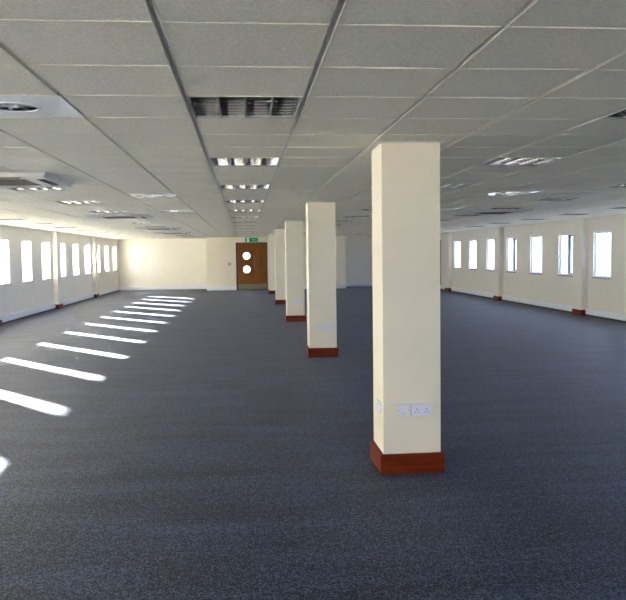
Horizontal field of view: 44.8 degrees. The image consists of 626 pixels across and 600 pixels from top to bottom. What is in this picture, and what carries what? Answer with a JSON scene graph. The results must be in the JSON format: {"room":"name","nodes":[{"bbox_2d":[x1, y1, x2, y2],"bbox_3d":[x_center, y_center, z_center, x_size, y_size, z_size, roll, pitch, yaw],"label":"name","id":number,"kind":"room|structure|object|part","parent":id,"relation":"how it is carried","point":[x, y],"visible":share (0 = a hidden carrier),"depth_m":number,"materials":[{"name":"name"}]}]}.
{"room":"open-plan office","nodes":[
{"label":"open-plan office","id":0,"kind":"room"},
{"bbox_2d":[0,225,118,315],"bbox_3d":[-7.416,-0.412,14.065,0.450,2.720,44.250,-1,4,-5],"label":"wall","id":1,"kind":"structure","parent":0,"point":[18,296],"depth_m":22.61,"materials":[{"name":"beige paint"}]},
{"bbox_2d":[0,240,10,285],"bbox_3d":[-7.838,-0.919,18.649,0.505,1.117,0.920,-1,4,-5],"label":"window","id":2,"kind":"structure","parent":1,"relation":"in","point":[2,283],"depth_m":19.05,"materials":[{"name":"white plastic"}]},
{"bbox_3d":[-7.761,-0.932,18.655,0.060,1.095,0.880,-1,4,-5],"label":"frame","id":3,"kind":"part","parent":2,"relation":"part of","materials":[{"name":"white plastic"}]},
{"bbox_2d":[22,241,32,282],"bbox_3d":[-8.019,-1.039,20.645,0.505,1.117,0.920,-1,4,-5],"label":"window","id":4,"kind":"structure","parent":1,"relation":"in","point":[25,280],"depth_m":21.04,"materials":[{"name":"white plastic"}]},
{"bbox_3d":[-7.941,-1.051,20.651,0.060,1.095,0.880,-1,4,-5],"label":"frame","id":5,"kind":"part","parent":4,"relation":"part of","materials":[{"name":"white plastic"}]},
{"bbox_2d":[42,242,51,279],"bbox_3d":[-8.199,-1.159,22.640,0.505,1.117,0.920,-1,4,-5],"label":"window","id":6,"kind":"structure","parent":1,"relation":"in","point":[44,251],"depth_m":23.04,"materials":[{"name":"white plastic"}]},
{"bbox_3d":[-8.122,-1.171,22.647,0.060,1.095,0.880,-1,4,-5],"label":"frame","id":7,"kind":"part","parent":6,"relation":"part of","materials":[{"name":"white plastic"}]},
{"bbox_2d":[51,231,62,308],"bbox_3d":[-7.969,-0.929,23.637,0.172,2.397,0.520,-1,4,-5],"label":"column","id":8,"kind":"structure","parent":1,"relation":"attached to","point":[55,236],"depth_m":23.44,"materials":[{"name":"beige paint"}]},
{"bbox_3d":[-7.955,0.195,23.705,0.172,0.145,0.520,-1,4,-5],"label":"skirting","id":9,"kind":"part","parent":8,"relation":"part of","materials":[{"name":"brown wood"}]},
{"bbox_2d":[1,286,119,323],"bbox_3d":[-7.136,0.752,14.030,0.060,0.193,43.610,-1,4,-5],"label":"baseboard","id":10,"kind":"structure","parent":1,"relation":"attached to","point":[30,312],"depth_m":22.38,"materials":[{"name":"white plastic"}]},
{"bbox_2d":[60,244,64,277],"bbox_3d":[-8.380,-1.278,24.636,0.505,1.117,0.920,-1,4,-5],"label":"window","id":11,"kind":"structure","parent":1,"relation":"in","point":[60,244],"depth_m":25.05,"materials":[{"name":"white glass"}]},
{"bbox_2d":[73,244,79,275],"bbox_3d":[-8.561,-1.398,26.632,0.505,1.117,0.920,-1,4,-5],"label":"window","id":12,"kind":"structure","parent":1,"relation":"in","point":[74,274],"depth_m":27.03,"materials":[{"name":"white plastic"}]},
{"bbox_3d":[-8.484,-1.411,26.638,0.060,1.095,0.880,-1,4,-5],"label":"frame","id":13,"kind":"part","parent":12,"relation":"part of","materials":[{"name":"white plastic"}]},
{"bbox_2d":[85,245,90,274],"bbox_3d":[-8.741,-1.518,28.628,0.505,1.117,0.920,-1,4,-5],"label":"window","id":14,"kind":"structure","parent":1,"relation":"in","point":[85,245],"depth_m":29.04,"materials":[{"name":"white glass"}]},
{"bbox_3d":[-8.664,-1.530,28.634,0.060,1.095,0.880,-1,4,-5],"label":"frame","id":15,"kind":"part","parent":14,"relation":"part of","materials":[{"name":"white plastic"}]},
{"bbox_2d":[91,236,98,297],"bbox_3d":[-8.511,-1.288,29.624,0.172,2.397,0.520,-1,4,-5],"label":"column","id":16,"kind":"structure","parent":1,"relation":"attached to","point":[94,255],"depth_m":29.42,"materials":[{"name":"beige paint"}]},
{"bbox_2d":[118,237,371,289],"bbox_3d":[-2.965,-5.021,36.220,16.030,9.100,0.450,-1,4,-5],"label":"wall","id":17,"kind":"structure","parent":0,"point":[141,262],"depth_m":35.87,"materials":[{"name":"beige paint"}]},
{"bbox_2d":[120,282,371,289],"bbox_3d":[-2.015,-0.680,36.315,14.170,0.160,0.050,-1,4,-5],"label":"baseboard","id":18,"kind":"structure","parent":17,"relation":"attached to","point":[369,283],"depth_m":35.89,"materials":[{"name":"white plastic"}]},
{"bbox_2d":[206,236,345,286],"bbox_3d":[-1.735,-1.831,35.417,6.320,2.600,1.750,-1,4,-5],"label":"wall","id":19,"kind":"structure","parent":0,"point":[220,251],"depth_m":34.36,"materials":[{"name":"beige paint"}]},
{"bbox_2d":[245,237,257,241],"bbox_3d":[-2.782,-2.730,34.361,0.580,0.200,0.052,-1,4,-5],"label":"exit sign","id":20,"kind":"object","parent":19,"relation":"attached to","point":[254,239],"visible":1,"depth_m":34.34,"materials":[{"name":"green plastic"}]},
{"bbox_2d":[236,242,267,289],"bbox_3d":[-2.782,-1.539,34.496,1.420,2.155,0.167,-1,4,-5],"label":"door","id":21,"kind":"structure","parent":19,"relation":"in","point":[251,266],"depth_m":34.48,"materials":[{"name":"brown wood"}]},
{"bbox_3d":[-3.019,-2.002,34.463,0.340,0.340,0.006,-1,4,-5],"label":"porthole pane","id":22,"kind":"part","parent":21,"relation":"part of","materials":[{"name":"white"}]},
{"bbox_3d":[-3.011,-1.393,34.501,0.340,0.340,0.006,-1,4,-5],"label":"porthole pane","id":23,"kind":"part","parent":21,"relation":"part of","materials":[{"name":"white glass"}]},
{"bbox_3d":[-2.944,-0.604,34.528,0.870,0.230,0.006,-1,4,-5],"label":"kick plate","id":24,"kind":"part","parent":21,"relation":"part of","materials":[{"name":"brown metal"}]},
{"bbox_3d":[-2.306,-0.616,34.585,0.370,0.230,0.006,-1,4,-5],"label":"kick plate","id":25,"kind":"part","parent":21,"relation":"part of","materials":[{"name":"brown metal"}]},
{"bbox_2d":[207,285,345,290],"bbox_3d":[-1.640,-0.566,34.611,6.360,0.170,0.020,-1,4,-5],"label":"baseboard","id":26,"kind":"structure","parent":19,"relation":"attached to","point":[305,286],"depth_m":34.41,"materials":[{"name":"white plastic"}]},
{"bbox_2d":[0,286,625,599],"bbox_3d":[-0.065,0.736,14.800,14.280,0.050,43.350,-1,4,-5],"label":"floor","id":27,"kind":"structure","parent":0,"point":[175,444],"depth_m":5.99,"materials":[{"name":"blue carpet"}]},
{"bbox_2d":[268,235,274,293],"bbox_3d":[-1.574,-1.446,30.754,0.476,2.396,0.476,-1,4,-5],"label":"pillar","id":28,"kind":"structure","parent":27,"relation":"on","point":[271,241],"depth_m":30.54,"materials":[{"name":"beige paint"}]},
{"bbox_2d":[274,229,285,303],"bbox_3d":[-1.007,-1.070,24.491,0.476,2.396,0.476,-1,4,-5],"label":"pillar","id":29,"kind":"structure","parent":27,"relation":"on","point":[279,234],"depth_m":24.27,"materials":[{"name":"beige paint"}]},
{"bbox_3d":[-0.993,0.053,24.559,0.473,0.145,0.473,-1,4,-5],"label":"skirting","id":30,"kind":"part","parent":29,"relation":"part of","materials":[{"name":"brown wood"}]},
{"bbox_2d":[284,221,305,321],"bbox_3d":[-0.440,-0.695,18.227,0.476,2.396,0.476,-1,4,-5],"label":"pillar","id":31,"kind":"structure","parent":27,"relation":"on","point":[294,230],"depth_m":18.02,"materials":[{"name":"beige paint"}]},
{"bbox_3d":[-0.426,0.429,18.296,0.473,0.145,0.473,-1,4,-5],"label":"skirting","id":32,"kind":"part","parent":31,"relation":"part of","materials":[{"name":"brown wood"}]},
{"bbox_2d":[304,202,338,357],"bbox_3d":[0.127,-0.319,11.964,0.476,2.396,0.476,-1,4,-5],"label":"pillar","id":33,"kind":"structure","parent":27,"relation":"on","point":[320,216],"depth_m":11.76,"materials":[{"name":"beige paint"}]},
{"bbox_2d":[316,324,321,329],"bbox_3d":[0.090,0.422,11.772,0.086,0.086,0.038,-1,4,-5],"label":"fused spur","id":34,"kind":"object","parent":33,"relation":"attached to","point":[318,326],"visible":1,"depth_m":11.76,"materials":[{"name":"white plastic"}]},
{"bbox_3d":[0.141,0.805,12.033,0.473,0.145,0.473,-1,4,-5],"label":"skirting","id":35,"kind":"part","parent":33,"relation":"part of","materials":[{"name":"brown wood"}]},
{"bbox_2d":[323,324,331,329],"bbox_3d":[0.222,0.421,11.784,0.146,0.086,0.038,-1,4,-5],"label":"power socket","id":36,"kind":"object","parent":33,"relation":"attached to","point":[325,326],"visible":1,"depth_m":11.77,"materials":[{"name":"white plastic"}]},
{"bbox_2d":[368,142,444,474],"bbox_3d":[0.694,0.057,5.701,0.476,2.396,0.476,-1,4,-5],"label":"pillar","id":37,"kind":"structure","parent":27,"relation":"on","point":[405,175],"depth_m":5.50,"materials":[{"name":"beige paint"}]},
{"bbox_2d":[376,399,380,413],"bbox_3d":[0.501,0.793,5.655,0.038,0.086,0.146,-1,4,-5],"label":"power socket","id":38,"kind":"object","parent":37,"relation":"attached to","point":[378,403],"visible":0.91,"depth_m":5.64,"materials":[{"name":"white plastic"}]},
{"bbox_2d":[397,404,409,415],"bbox_3d":[0.658,0.798,5.509,0.086,0.086,0.038,-1,4,-5],"label":"fused spur","id":39,"kind":"object","parent":37,"relation":"attached to","point":[403,409],"visible":1,"depth_m":5.49,"materials":[{"name":"white plastic"}]},
{"bbox_3d":[0.709,1.180,5.770,0.473,0.145,0.473,-1,4,-5],"label":"skirting","id":40,"kind":"part","parent":37,"relation":"part of","materials":[{"name":"brown wood"}]},
{"bbox_2d":[411,403,431,415],"bbox_3d":[0.789,0.797,5.521,0.146,0.086,0.038,-1,4,-5],"label":"power socket","id":41,"kind":"object","parent":37,"relation":"attached to","point":[423,409],"visible":1,"depth_m":5.51,"materials":[{"name":"white plastic"}]},
{"bbox_2d":[0,0,625,238],"bbox_3d":[-0.096,-1.689,14.651,14.280,0.021,43.350,-1,4,-5],"label":"ceiling","id":42,"kind":"structure","parent":0,"point":[366,73],"depth_m":3.98,"materials":[{"name":"tile"}]},
{"bbox_2d":[7,187,64,190],"bbox_3d":[-3.184,-1.322,8.623,0.576,0.103,0.596,-1,4,-5],"label":"recessed light","id":43,"kind":"object","parent":42,"relation":"in","point":[46,188],"visible":0.15,"depth_m":8.83,"materials":[{"name":"grey metal"}]},
{"bbox_2d":[0,172,73,187],"bbox_3d":[-3.081,-1.175,7.494,1.160,0.054,1.160,-1,4,-5],"label":"air cassette","id":44,"kind":"object","parent":42,"relation":"attached to","point":[7,179],"visible":1,"depth_m":7.40,"materials":[{"name":"grey plastic"}]},
{"bbox_2d":[0,177,19,178],"bbox_3d":[-3.040,-1.146,7.042,0.640,0.050,0.070,-1,4,-5],"label":"outlet","id":45,"kind":"object","parent":44,"relation":"attached to","point":[0,177],"depth_m":7.05,"materials":[{"name":"grey plastic"}]},
{"bbox_2d":[0,179,39,185],"bbox_3d":[-3.081,-1.169,7.495,0.620,0.022,0.620,-1,4,-5],"label":"grille","id":46,"kind":"object","parent":44,"relation":"attached to","point":[3,182],"depth_m":7.51,"materials":[{"name":"grey metal"}]},
{"bbox_2d":[0,186,45,187],"bbox_3d":[-3.122,-1.201,7.947,0.640,0.050,0.070,-1,4,-5],"label":"outlet","id":47,"kind":"object","parent":44,"relation":"attached to","point":[0,186],"depth_m":7.96,"materials":[{"name":"grey plastic"}]},
{"bbox_2d":[37,179,57,184],"bbox_3d":[-2.628,-1.182,7.535,0.070,0.050,0.640,-1,4,-5],"label":"outlet","id":48,"kind":"object","parent":44,"relation":"attached to","point":[45,181],"depth_m":7.55,"materials":[{"name":"grey plastic"}]},
{"bbox_2d":[0,95,83,116],"bbox_3d":[-1.557,-1.032,3.959,0.592,0.060,0.592,-1,4,-5],"label":"ceiling vent","id":49,"kind":"object","parent":42,"relation":"in","point":[10,106],"visible":0.92,"depth_m":3.99,"materials":[{"name":"white metal"}]},
{"bbox_2d":[54,201,102,203],"bbox_3d":[-3.400,-1.465,11.009,0.576,0.103,0.596,-1,4,-5],"label":"recessed light","id":50,"kind":"object","parent":42,"relation":"in","point":[61,202],"visible":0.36,"depth_m":11.09,"materials":[{"name":"grey metal"}]},
{"bbox_2d":[90,210,126,212],"bbox_3d":[-3.616,-1.608,13.395,0.576,0.103,0.596,-1,4,-5],"label":"recessed light","id":51,"kind":"object","parent":42,"relation":"in","point":[122,211],"visible":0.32,"depth_m":13.50,"materials":[{"name":"grey metal"}]},
{"bbox_2d":[83,214,152,219],"bbox_3d":[-3.729,-1.605,14.652,1.160,0.054,1.160,-1,4,-5],"label":"air cassette","id":52,"kind":"object","parent":42,"relation":"attached to","point":[94,216],"visible":1,"depth_m":14.21,"materials":[{"name":"grey plastic"}]},
{"bbox_2d":[102,217,135,218],"bbox_3d":[-3.729,-1.599,14.653,0.620,0.022,0.620,-1,4,-5],"label":"grille","id":53,"kind":"object","parent":52,"relation":"attached to","point":[102,217],"depth_m":14.63,"materials":[{"name":"grey metal"}]},
{"bbox_2d":[127,194,176,196],"bbox_3d":[-2.097,-1.390,9.924,0.592,0.060,0.592,-1,4,-5],"label":"ceiling vent","id":54,"kind":"object","parent":42,"relation":"in","point":[131,195],"visible":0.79,"depth_m":9.88,"materials":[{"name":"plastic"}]},
{"bbox_2d":[135,227,180,229],"bbox_3d":[-4.323,-1.998,21.214,1.160,0.054,1.160,-1,4,-5],"label":"air cassette","id":55,"kind":"object","parent":42,"relation":"attached to","point":[140,228],"visible":1,"depth_m":20.77,"materials":[{"name":"grey plastic"}]},
{"bbox_2d":[154,231,190,233],"bbox_3d":[-4.701,-2.249,25.389,1.160,0.054,1.160,-1,4,-5],"label":"air cassette","id":56,"kind":"object","parent":42,"relation":"attached to","point":[169,232],"visible":1,"depth_m":24.87,"materials":[{"name":"grey plastic"}]},
{"bbox_2d":[160,210,193,211],"bbox_3d":[-2.421,-1.605,13.503,0.592,0.060,0.592,-1,4,-5],"label":"ceiling vent","id":57,"kind":"object","parent":42,"relation":"in","point":[160,210],"visible":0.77,"depth_m":13.46,"materials":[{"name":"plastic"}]},
{"bbox_2d":[228,210,260,211],"bbox_3d":[-1.226,-1.652,13.609,0.576,0.103,0.596,-1,4,-5],"label":"recessed light","id":58,"kind":"object","parent":42,"relation":"in","point":[228,210],"visible":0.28,"depth_m":13.72,"materials":[{"name":"grey metal"}]},
{"bbox_2d":[187,96,302,117],"bbox_3d":[-0.362,-1.079,4.065,0.576,0.103,0.596,-1,4,-5],"label":"recessed light","id":59,"kind":"object","parent":42,"relation":"in","point":[202,107],"visible":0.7,"depth_m":4.08,"materials":[{"name":"grey metal"}]},
{"bbox_2d":[219,184,270,189],"bbox_3d":[-0.794,-1.366,8.837,0.576,0.103,0.596,-1,4,-5],"label":"recessed light","id":60,"kind":"object","parent":42,"relation":"in","point":[222,187],"visible":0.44,"depth_m":8.90,"materials":[{"name":"grey metal"}]},
{"bbox_2d":[225,200,264,202],"bbox_3d":[-1.010,-1.509,11.223,0.576,0.103,0.596,-1,4,-5],"label":"recessed light","id":61,"kind":"object","parent":42,"relation":"in","point":[226,201],"visible":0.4,"depth_m":11.30,"materials":[{"name":"grey metal"}]},
{"bbox_2d":[210,157,280,166],"bbox_3d":[-0.578,-1.222,6.451,0.576,0.103,0.596,-1,4,-5],"label":"recessed light","id":62,"kind":"object","parent":42,"relation":"in","point":[214,161],"visible":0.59,"depth_m":6.48,"materials":[{"name":"grey metal"}]},
{"bbox_2d":[440,208,459,209],"bbox_3d":[2.359,-1.692,13.931,0.592,0.060,0.592,-1,4,-5],"label":"ceiling vent","id":63,"kind":"object","parent":42,"relation":"in","point":[440,208],"visible":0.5,"depth_m":13.78,"materials":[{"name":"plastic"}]},
{"bbox_2d":[440,184,475,187],"bbox_3d":[1.596,-1.409,9.050,0.576,0.103,0.596,-1,4,-5],"label":"recessed light","id":64,"kind":"object","parent":42,"relation":"in","point":[441,185],"visible":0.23,"depth_m":9.07,"materials":[{"name":"grey metal"}]},
{"bbox_2d":[457,209,532,214],"bbox_3d":[3.495,-1.700,14.697,1.160,0.054,1.160,-1,4,-5],"label":"air cassette","id":65,"kind":"object","parent":42,"relation":"attached to","point":[473,211],"visible":1,"depth_m":14.30,"materials":[{"name":"grey plastic"}]},
{"bbox_2d":[471,214,500,214],"bbox_3d":[3.454,-1.726,15.150,0.640,0.050,0.070,-1,4,-5],"label":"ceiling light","id":66,"kind":"object","parent":65,"relation":"attached to","point":[471,214],"depth_m":15.16,"materials":[{"name":"grey plastic"}]},
{"bbox_2d":[476,212,511,213],"bbox_3d":[3.495,-1.694,14.697,0.620,0.022,0.620,-1,4,-5],"label":"grille","id":67,"kind":"object","parent":65,"relation":"attached to","point":[479,212],"depth_m":14.55,"materials":[{"name":"grey metal"}]},
{"bbox_2d":[490,208,520,208],"bbox_3d":[3.554,-1.740,14.036,0.576,0.103,0.596,-1,4,-5],"label":"recessed light","id":68,"kind":"object","parent":42,"relation":"in","point":[490,208],"visible":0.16,"depth_m":14.04,"materials":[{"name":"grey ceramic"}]},
{"bbox_2d":[486,192,534,194],"bbox_3d":[2.683,-1.477,10.352,0.592,0.060,0.592,-1,4,-5],"label":"recessed light","id":69,"kind":"object","parent":42,"relation":"in","point":[494,193],"visible":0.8,"depth_m":10.34,"materials":[{"name":"grey plastic"}]},
{"bbox_2d":[477,156,564,165],"bbox_3d":[1.812,-1.266,6.665,0.576,0.103,0.596,-1,4,-5],"label":"recessed light","id":70,"kind":"object","parent":42,"relation":"in","point":[498,161],"visible":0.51,"depth_m":6.74,"materials":[{"name":"grey metal"}]},
{"bbox_2d":[535,198,580,200],"bbox_3d":[3.770,-1.596,11.650,0.576,0.103,0.596,-1,4,-5],"label":"recessed light","id":71,"kind":"object","parent":42,"relation":"in","point":[543,199],"visible":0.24,"depth_m":11.73,"materials":[{"name":"grey metal"}]},
{"bbox_2d":[599,107,625,118],"bbox_3d":[2.028,-1.123,4.279,0.576,0.103,0.596,-1,4,-5],"label":"recessed light","id":72,"kind":"object","parent":42,"relation":"in","point":[621,114],"visible":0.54,"depth_m":4.50,"materials":[{"name":"grey metal"}]},
{"bbox_2d":[605,183,625,187],"bbox_3d":[3.986,-1.453,9.264,0.576,0.103,0.596,-1,4,-5],"label":"recessed light","id":73,"kind":"object","parent":42,"relation":"in","point":[623,184],"visible":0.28,"depth_m":9.47,"materials":[{"name":"grey metal"}]},
{"bbox_2d":[57,66,594,210],"bbox_3d":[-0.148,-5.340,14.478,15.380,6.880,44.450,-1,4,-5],"label":"strip","id":74,"kind":"structure","parent":0,"point":[594,66],"depth_m":5.07,"materials":[{"name":"grey metal"}]},
{"bbox_2d":[440,214,625,313],"bbox_3d":[7.253,-0.681,15.377,0.450,2.720,44.250,-1,4,-5],"label":"wall","id":75,"kind":"structure","parent":0,"point":[602,294],"depth_m":21.17,"materials":[{"name":"beige paint"}]},
{"bbox_2d":[440,240,440,284],"bbox_3d":[5.385,-1.641,32.980,0.100,1.945,1.000,-1,4,-5],"label":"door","id":76,"kind":"structure","parent":75,"relation":"in","point":[440,240],"depth_m":32.49,"materials":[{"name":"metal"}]},
{"bbox_2d":[445,232,451,291],"bbox_3d":[5.533,-1.549,30.939,0.172,2.397,0.520,-1,4,-5],"label":"pillar","id":77,"kind":"structure","parent":75,"relation":"attached to","point":[449,234],"depth_m":30.75,"materials":[{"name":"beige paint"}]},
{"bbox_2d":[454,241,460,268],"bbox_3d":[5.928,-1.790,29.988,0.505,1.117,0.920,-1,4,-5],"label":"window","id":78,"kind":"structure","parent":75,"relation":"in","point":[456,267],"depth_m":30.37,"materials":[{"name":"white plastic"}]},
{"bbox_3d":[5.781,-1.798,29.974,0.060,1.095,0.880,-1,4,-5],"label":"frame","id":79,"kind":"part","parent":78,"relation":"part of","materials":[{"name":"white plastic"}]},
{"bbox_2d":[468,240,475,269],"bbox_3d":[6.111,-1.669,27.969,0.505,1.117,0.920,-1,4,-5],"label":"window","id":80,"kind":"structure","parent":75,"relation":"in","point":[471,268],"depth_m":28.36,"materials":[{"name":"white plastic"}]},
{"bbox_2d":[485,238,493,270],"bbox_3d":[6.294,-1.548,25.950,0.505,1.117,0.920,-1,4,-5],"label":"window","id":81,"kind":"structure","parent":75,"relation":"in","point":[489,269],"depth_m":26.32,"materials":[{"name":"white plastic"}]},
{"bbox_3d":[6.147,-1.556,25.937,0.060,1.095,0.880,-1,4,-5],"label":"frame","id":82,"kind":"part","parent":81,"relation":"part of","materials":[{"name":"white plastic"}]},
{"bbox_2d":[493,227,502,300],"bbox_3d":[6.081,-1.186,24.883,0.172,2.397,0.520,-1,4,-5],"label":"pillar","id":83,"kind":"structure","parent":75,"relation":"attached to","point":[498,231],"depth_m":24.70,"materials":[{"name":"beige paint"}]},
{"bbox_3d":[6.096,-0.062,24.952,0.172,0.145,0.520,-1,4,-5],"label":"skirting","id":84,"kind":"part","parent":83,"relation":"part of","materials":[{"name":"brown wood"}]},
{"bbox_2d":[505,237,515,272],"bbox_3d":[6.477,-1.426,23.932,0.505,1.117,0.920,-1,4,-5],"label":"window","id":85,"kind":"structure","parent":75,"relation":"in","point":[509,238],"depth_m":23.86,"materials":[{"name":"white plastic"}]},
{"bbox_2d":[440,285,625,322],"bbox_3d":[7.026,0.492,15.296,0.060,0.193,43.610,-1,4,-5],"label":"baseboard","id":86,"kind":"structure","parent":75,"relation":"attached to","point":[620,317],"depth_m":21.12,"materials":[{"name":"white plastic"}]},
{"bbox_2d":[529,235,541,274],"bbox_3d":[6.659,-1.305,21.913,0.505,1.117,0.920,-1,4,-5],"label":"window","id":87,"kind":"structure","parent":75,"relation":"in","point":[539,272],"depth_m":21.84,"materials":[{"name":"white plastic"}]},
{"bbox_2d":[557,233,572,276],"bbox_3d":[6.842,-1.184,19.894,0.505,1.117,0.920,-1,4,-5],"label":"window","id":88,"kind":"structure","parent":75,"relation":"in","point":[569,274],"depth_m":19.83,"materials":[{"name":"white plastic"}]},
{"bbox_2d":[572,218,587,315],"bbox_3d":[6.630,-0.823,18.826,0.172,2.397,0.520,-1,4,-5],"label":"pillar","id":89,"kind":"structure","parent":75,"relation":"attached to","point":[580,270],"depth_m":18.66,"materials":[{"name":"beige paint"}]},
{"bbox_3d":[6.644,0.301,18.895,0.172,0.145,0.520,-1,4,-5],"label":"skirting","id":90,"kind":"part","parent":89,"relation":"part of","materials":[{"name":"brown wood"}]},
{"bbox_2d":[592,231,610,278],"bbox_3d":[7.025,-1.063,17.873,0.505,1.117,0.920,-1,4,-5],"label":"window","id":91,"kind":"structure","parent":75,"relation":"in","point":[597,276],"depth_m":17.90,"materials":[{"name":"white plastic"}]}
]}

